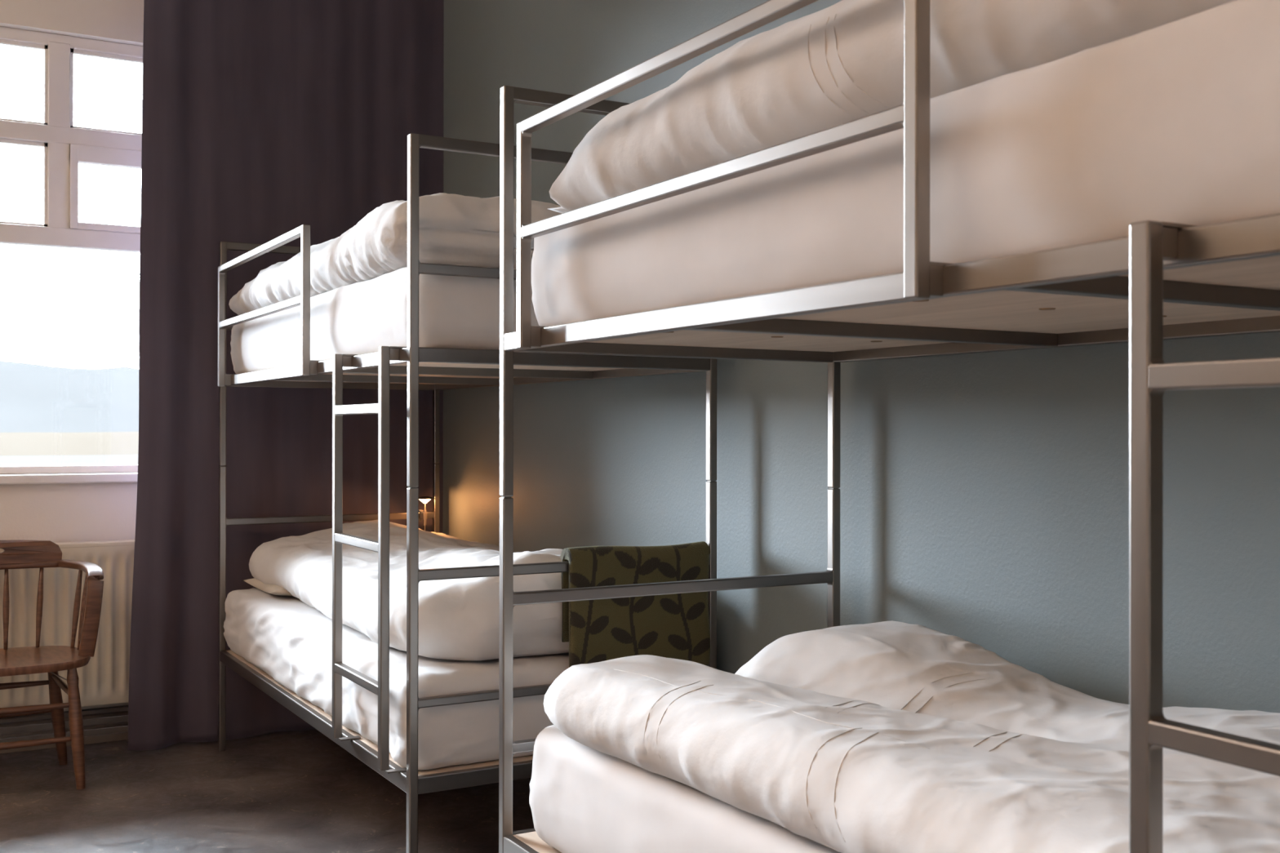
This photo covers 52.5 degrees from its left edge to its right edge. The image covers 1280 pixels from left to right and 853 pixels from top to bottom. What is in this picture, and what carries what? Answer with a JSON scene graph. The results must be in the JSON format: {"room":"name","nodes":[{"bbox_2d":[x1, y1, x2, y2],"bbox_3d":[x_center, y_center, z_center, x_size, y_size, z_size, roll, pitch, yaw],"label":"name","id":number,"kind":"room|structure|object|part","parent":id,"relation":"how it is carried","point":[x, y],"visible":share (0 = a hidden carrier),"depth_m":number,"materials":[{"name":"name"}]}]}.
{"room":"dormitory","nodes":[
{"label":"dormitory","id":0,"kind":"room"},
{"bbox_2d":[0,0,143,714],"bbox_3d":[-3.461,-0.379,4.332,5.625,3.150,0.300,0,0,-30],"label":"wall","id":1,"kind":"structure","parent":0,"point":[62,512],"depth_m":4.92,"materials":[{"name":"beige paint"}]},
{"bbox_2d":[0,705,128,754],"bbox_3d":[-3.377,1.133,4.178,5.625,0.125,0.045,0,0,-30],"label":"baseboard","id":2,"kind":"structure","parent":1,"relation":"attached to","point":[113,734],"depth_m":4.89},
{"bbox_2d":[0,711,128,739],"bbox_3d":[-3.360,1.111,4.150,5.585,0.057,0.018,0,0,-30],"label":"pipe","id":3,"kind":"object","parent":1,"relation":"attached to","point":[48,721],"visible":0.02,"depth_m":4.82,"materials":[{"name":"white metal"}]},
{"bbox_2d":[0,539,134,708],"bbox_3d":[-2.654,0.737,4.554,1.958,0.610,0.115,0,0,-30],"label":"radiator","id":4,"kind":"object","parent":1,"relation":"attached to","point":[104,680],"visible":0.46,"depth_m":4.82,"materials":[{"name":"beige metal"}]},
{"bbox_2d":[0,26,142,484],"bbox_3d":[-2.303,-0.639,4.872,1.730,1.707,0.150,0,0,-30],"label":"window","id":5,"kind":"structure","parent":1,"relation":"in","point":[66,145],"depth_m":4.94,"materials":[{"name":"white wood"}]},
{"bbox_3d":[-2.304,0.197,4.870,1.730,0.035,0.150,0,0,-30],"label":"sill","id":6,"kind":"part","parent":5,"relation":"part of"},
{"bbox_3d":[-1.911,-0.915,5.112,0.618,0.322,0.046,0,0,-30],"label":"casement sash","id":7,"kind":"part","parent":5,"relation":"part of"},
{"bbox_2d":[0,729,533,852],"bbox_3d":[-1.422,1.290,0.783,6.025,0.200,8.480,0,0,-30],"label":"floor","id":8,"kind":"structure","parent":0,"point":[296,791],"depth_m":4.12,"materials":[{"name":"concrete"}]},
{"bbox_2d":[0,539,103,790],"bbox_3d":[-2.176,0.800,4.364,0.664,0.800,0.475,0,0,-30],"label":"wooden armchair","id":9,"kind":"object","parent":8,"relation":"on","point":[17,553],"visible":1,"depth_m":4.45,"materials":[{"name":"brown wood"}]},
{"bbox_3d":[-2.280,0.441,4.547,0.468,0.082,0.041,0,0,-30],"label":"crest rail","id":10,"kind":"part","parent":9,"relation":"part of","materials":[{"name":"brown wood"}]},
{"bbox_3d":[-2.163,0.790,4.343,0.591,0.027,0.424,0,0,-30],"label":"seat","id":11,"kind":"part","parent":9,"relation":"part of","materials":[{"name":"brown wood"}]},
{"bbox_3d":[-2.056,1.000,4.581,0.043,0.402,0.083,0,0,28],"label":"leg","id":12,"kind":"part","parent":9,"relation":"part of","materials":[{"name":"brown wood"}]},
{"bbox_3d":[-1.869,0.999,4.306,0.074,0.401,0.042,0,0,22],"label":"leg","id":13,"kind":"part","parent":9,"relation":"part of","materials":[{"name":"brown wood"}]},
{"bbox_3d":[-1.864,0.633,4.409,0.079,0.298,0.069,0,0,-30],"label":"arm post","id":14,"kind":"part","parent":9,"relation":"part of","materials":[{"name":"brown wood"}]},
{"bbox_2d":[217,133,716,852],"bbox_3d":[-0.697,0.257,4.128,0.905,1.884,2.050,0,0,-30],"label":"bunk bed","id":15,"kind":"object","parent":8,"relation":"on","point":[414,368],"visible":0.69,"depth_m":3.40,"materials":[{"name":"metal"}]},
{"bbox_3d":[-1.495,-0.358,4.639,0.022,0.429,0.023,0,0,-30],"label":"guard post","id":16,"kind":"part","parent":15,"relation":"part of","materials":[{"name":"metal"}]},
{"bbox_3d":[-1.546,0.673,4.807,0.022,1.053,0.023,0,0,-30],"label":"post","id":17,"kind":"part","parent":15,"relation":"part of","materials":[{"name":"metal"}]},
{"bbox_3d":[-1.545,-0.264,4.810,0.022,0.841,0.023,0,0,-30],"label":"post","id":18,"kind":"part","parent":15,"relation":"part of","materials":[{"name":"metal"}]},
{"bbox_3d":[-1.182,-0.369,5.019,0.822,0.038,0.021,0,0,-30],"label":"rail","id":19,"kind":"part","parent":15,"relation":"part of","materials":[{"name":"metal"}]},
{"bbox_3d":[-1.182,-0.666,5.019,0.853,0.035,0.022,0,0,-30],"label":"rail","id":20,"kind":"part","parent":15,"relation":"part of","materials":[{"name":"metal"}]},
{"bbox_3d":[-0.952,-0.359,3.696,0.022,0.429,0.023,0,0,-30],"label":"guard post","id":21,"kind":"part","parent":15,"relation":"part of","materials":[{"name":"metal"}]},
{"bbox_3d":[-1.041,0.846,3.929,0.020,0.039,2.010,0,0,-30],"label":"rail","id":22,"kind":"part","parent":15,"relation":"part of","materials":[{"name":"metal"}]},
{"bbox_3d":[-1.039,-0.168,3.931,0.020,0.036,2.010,0,0,-30],"label":"rail","id":23,"kind":"part","parent":15,"relation":"part of","materials":[{"name":"metal"}]},
{"bbox_3d":[-1.183,0.354,5.017,0.822,0.039,0.021,0,0,-30],"label":"rail","id":24,"kind":"part","parent":15,"relation":"part of","materials":[{"name":"metal"}]},
{"bbox_2d":[230,262,539,373],"bbox_3d":[-0.672,-0.289,4.138,0.831,0.210,1.987,0,0,-30],"label":"mattress","id":25,"kind":"object","parent":15,"relation":"on","point":[455,312],"visible":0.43,"depth_m":3.31,"materials":[{"name":"white fabric"}]},
{"bbox_2d":[228,192,562,315],"bbox_3d":[-0.727,-0.490,4.114,0.769,0.197,1.926,0,0,-30],"label":"duvet","id":26,"kind":"object","parent":25,"relation":"on","point":[454,228],"visible":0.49,"depth_m":3.25,"materials":[{"name":"white fabric"}]},
{"bbox_2d":[223,587,568,769],"bbox_3d":[-0.685,0.710,4.134,0.861,0.236,2.009,0,0,-30],"label":"mattress","id":27,"kind":"object","parent":15,"relation":"on","point":[290,640],"visible":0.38,"depth_m":3.30,"materials":[{"name":"white fabric"}]},
{"bbox_2d":[243,577,292,595],"bbox_3d":[-1.047,0.562,4.780,0.720,0.073,0.420,0,0,-30],"label":"pillow","id":28,"kind":"object","parent":27,"relation":"on","point":[274,589],"visible":0.06,"depth_m":4.58,"materials":[{"name":"fabric"}]},
{"bbox_2d":[248,520,568,661],"bbox_3d":[-0.654,0.461,4.152,0.857,0.268,1.961,0,0,-30],"label":"duvet","id":29,"kind":"object","parent":27,"relation":"on","point":[459,619],"visible":0.66,"depth_m":3.40,"materials":[{"name":"white fabric"}]},
{"bbox_3d":[-0.535,0.670,3.051,0.022,1.053,0.023,0,0,-30],"label":"post","id":30,"kind":"part","parent":15,"relation":"part of","materials":[{"name":"metal"}]},
{"bbox_3d":[-0.533,-0.267,3.053,0.022,0.841,0.023,0,0,-30],"label":"post","id":31,"kind":"part","parent":15,"relation":"part of","materials":[{"name":"metal"}]},
{"bbox_2d":[418,496,435,530],"bbox_3d":[-0.858,0.354,5.158,0.086,0.154,0.107,0,0,-30],"label":"lamp","id":32,"kind":"object","parent":15,"relation":"attached to","point":[423,515],"visible":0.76,"depth_m":5.14,"materials":[{"name":"silver metal"}]},
{"bbox_3d":[-0.853,0.366,5.149,0.020,0.129,0.020,0,0,-30],"label":"stem","id":33,"kind":"part","parent":32,"relation":"part of","materials":[{"name":"silver metal"}]},
{"bbox_3d":[-0.853,0.294,5.149,0.049,0.022,0.049,0,0,-30],"label":"bulb","id":34,"kind":"part","parent":32,"relation":"part of","materials":[{"name":"beige glass"}]},
{"bbox_3d":[-0.853,0.281,5.149,0.086,0.010,0.086,0,0,-30],"label":"lamp shade","id":35,"kind":"part","parent":32,"relation":"part of","materials":[{"name":"silver metal"}]},
{"bbox_3d":[-0.821,0.675,5.225,0.022,1.053,0.023,0,0,-30],"label":"post","id":36,"kind":"part","parent":15,"relation":"part of","materials":[{"name":"metal"}]},
{"bbox_3d":[-0.820,-0.262,5.227,0.022,0.841,0.023,0,0,-30],"label":"post","id":37,"kind":"part","parent":15,"relation":"part of","materials":[{"name":"metal"}]},
{"bbox_3d":[-0.171,-0.372,3.262,0.822,0.038,0.021,0,0,-30],"label":"rail","id":38,"kind":"part","parent":15,"relation":"part of","materials":[{"name":"metal"}]},
{"bbox_3d":[-0.171,-0.669,3.263,0.853,0.035,0.022,0,0,-30],"label":"rail","id":39,"kind":"part","parent":15,"relation":"part of","materials":[{"name":"metal"}]},
{"bbox_3d":[-0.172,0.653,3.260,0.822,0.035,0.021,0,0,-30],"label":"rail","id":40,"kind":"part","parent":15,"relation":"part of","materials":[{"name":"metal"}]},
{"bbox_3d":[-0.172,0.351,3.260,0.822,0.039,0.021,0,0,-30],"label":"rail","id":41,"kind":"part","parent":15,"relation":"part of","materials":[{"name":"metal"}]},
{"bbox_3d":[-0.315,-0.165,4.349,0.020,0.036,2.010,0,0,-30],"label":"rail","id":42,"kind":"part","parent":15,"relation":"part of","materials":[{"name":"metal"}]},
{"bbox_2d":[560,541,711,667],"bbox_3d":[-0.007,0.466,3.354,0.414,0.325,0.076,0,0,-30],"label":"blanket","id":43,"kind":"object","parent":15,"relation":"hanging from","point":[673,626],"visible":0.89,"depth_m":3.32,"materials":[{"name":"green fabric"}]},
{"bbox_3d":[0.191,-0.265,3.471,0.022,0.841,0.023,0,0,-30],"label":"post","id":44,"kind":"part","parent":15,"relation":"part of","materials":[{"name":"metal"}]},
{"bbox_3d":[0.190,0.672,3.468,0.022,1.053,0.023,0,0,-30],"label":"post","id":45,"kind":"part","parent":15,"relation":"part of","materials":[{"name":"metal"}]},
{"bbox_2d":[498,0,1279,852],"bbox_3d":[0.578,0.254,1.946,0.905,1.884,2.050,0,0,-30],"label":"bunk bed","id":46,"kind":"object","parent":8,"relation":"on","point":[1158,282],"visible":0.89,"depth_m":1.78,"materials":[{"name":"metal"}]},
{"bbox_3d":[-0.271,0.670,2.626,0.022,1.053,0.023,0,0,-30],"label":"post","id":47,"kind":"part","parent":46,"relation":"part of","materials":[{"name":"metal"}]},
{"bbox_3d":[-0.270,-0.268,2.628,0.022,0.841,0.023,0,0,-30],"label":"post","id":48,"kind":"part","parent":46,"relation":"part of","materials":[{"name":"metal"}]},
{"bbox_3d":[0.234,0.843,1.748,0.020,0.039,2.010,0,0,-30],"label":"rail","id":49,"kind":"part","parent":46,"relation":"part of","materials":[{"name":"metal"}]},
{"bbox_3d":[0.093,-0.373,2.837,0.822,0.038,0.021,0,0,-30],"label":"rail","id":50,"kind":"part","parent":46,"relation":"part of","materials":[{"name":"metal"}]},
{"bbox_3d":[-0.220,-0.361,2.458,0.022,0.429,0.023,0,0,-30],"label":"guard post","id":51,"kind":"part","parent":46,"relation":"part of","materials":[{"name":"metal"}]},
{"bbox_3d":[0.091,0.652,2.835,0.822,0.035,0.021,0,0,-30],"label":"rail","id":52,"kind":"part","parent":46,"relation":"part of","materials":[{"name":"metal"}]},
{"bbox_3d":[0.093,-0.670,2.838,0.853,0.035,0.022,0,0,-30],"label":"rail","id":53,"kind":"part","parent":46,"relation":"part of","materials":[{"name":"metal"}]},
{"bbox_3d":[0.092,0.351,2.836,0.822,0.039,0.021,0,0,-30],"label":"rail","id":54,"kind":"part","parent":46,"relation":"part of","materials":[{"name":"metal"}]},
{"bbox_2d":[528,724,839,852],"bbox_3d":[0.608,0.706,1.936,0.834,0.237,1.967,0,0,-30],"label":"mattress","id":55,"kind":"object","parent":46,"relation":"on","point":[583,798],"visible":0.3,"depth_m":2.22,"materials":[{"name":"white fabric"}]},
{"bbox_2d":[543,621,1279,852],"bbox_3d":[0.576,0.494,1.909,0.807,0.190,1.883,0,0,-30],"label":"duvet","id":56,"kind":"object","parent":55,"relation":"on","point":[885,736],"visible":0.93,"depth_m":1.90,"materials":[{"name":"white fabric"}]},
{"bbox_3d":[0.454,0.672,3.044,0.022,1.053,0.023,0,0,-30],"label":"post","id":57,"kind":"part","parent":46,"relation":"part of","materials":[{"name":"metal"}]},
{"bbox_3d":[0.455,-0.266,3.046,0.022,0.841,0.023,0,0,-30],"label":"post","id":58,"kind":"part","parent":46,"relation":"part of","materials":[{"name":"metal"}]},
{"bbox_3d":[0.236,-0.171,1.750,0.020,0.036,2.010,0,0,-30],"label":"rail","id":59,"kind":"part","parent":46,"relation":"part of","materials":[{"name":"metal"}]},
{"bbox_2d":[531,0,1279,326],"bbox_3d":[0.611,-0.297,1.938,0.832,0.219,1.966,0,0,-30],"label":"mattress","id":60,"kind":"object","parent":46,"relation":"on","point":[1178,121],"visible":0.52,"depth_m":1.47,"materials":[{"name":"white fabric"}]},
{"bbox_2d":[548,206,567,213],"bbox_3d":[0.232,-0.433,2.585,0.720,0.063,0.420,0,0,-30],"label":"pillow","id":61,"kind":"object","parent":60,"relation":"on","point":[561,210],"visible":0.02,"depth_m":2.57,"materials":[{"name":"white fabric"}]},
{"bbox_2d":[549,0,1235,211],"bbox_3d":[0.552,-0.508,1.904,0.705,0.211,1.904,0,0,-30],"label":"duvet","id":62,"kind":"object","parent":60,"relation":"on","point":[842,62],"visible":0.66,"depth_m":1.78,"materials":[{"name":"white fabric"}]},
{"bbox_3d":[0.323,-0.363,1.515,0.022,0.429,0.023,0,0,-30],"label":"guard post","id":63,"kind":"part","parent":46,"relation":"part of","materials":[{"name":"metal"}]},
{"bbox_3d":[0.961,-0.169,2.167,0.020,0.036,2.010,0,0,-30],"label":"rail","id":64,"kind":"part","parent":46,"relation":"part of","materials":[{"name":"metal"}]},
{"bbox_2d":[442,0,1279,713],"bbox_3d":[1.105,-0.378,2.241,0.200,3.150,8.480,0,0,-30],"label":"wall","id":65,"kind":"structure","parent":0,"point":[984,497],"depth_m":2.98,"materials":[{"name":"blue paint"}]},
{"bbox_2d":[127,0,444,751],"bbox_3d":[-1.339,-0.336,5.066,1.226,3.050,0.078,0,0,-30],"label":"curtain","id":66,"kind":"object","parent":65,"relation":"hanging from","point":[263,120],"visible":0.59,"depth_m":4.96,"materials":[{"name":"purple fabric"}]},
{"label":"outside","id":67,"kind":"structure","parent":0,"visible":0},
{"bbox_2d":[0,454,137,466],"bbox_3d":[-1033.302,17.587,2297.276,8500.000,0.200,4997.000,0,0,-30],"label":"snowy ground","id":68,"kind":"structure","parent":67,"point":[103,460],"depth_m":550.73,"materials":[{"name":"white snow"}]},
{"bbox_2d":[0,360,138,432],"bbox_3d":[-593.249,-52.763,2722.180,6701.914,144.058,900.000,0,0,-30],"label":"mountain","id":69,"kind":"structure","parent":68,"relation":"on","point":[34,397],"depth_m":2211.93},
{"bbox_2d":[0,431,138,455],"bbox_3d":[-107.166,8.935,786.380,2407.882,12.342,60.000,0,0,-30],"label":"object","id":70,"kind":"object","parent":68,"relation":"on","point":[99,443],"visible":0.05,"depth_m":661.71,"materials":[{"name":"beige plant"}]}
]}

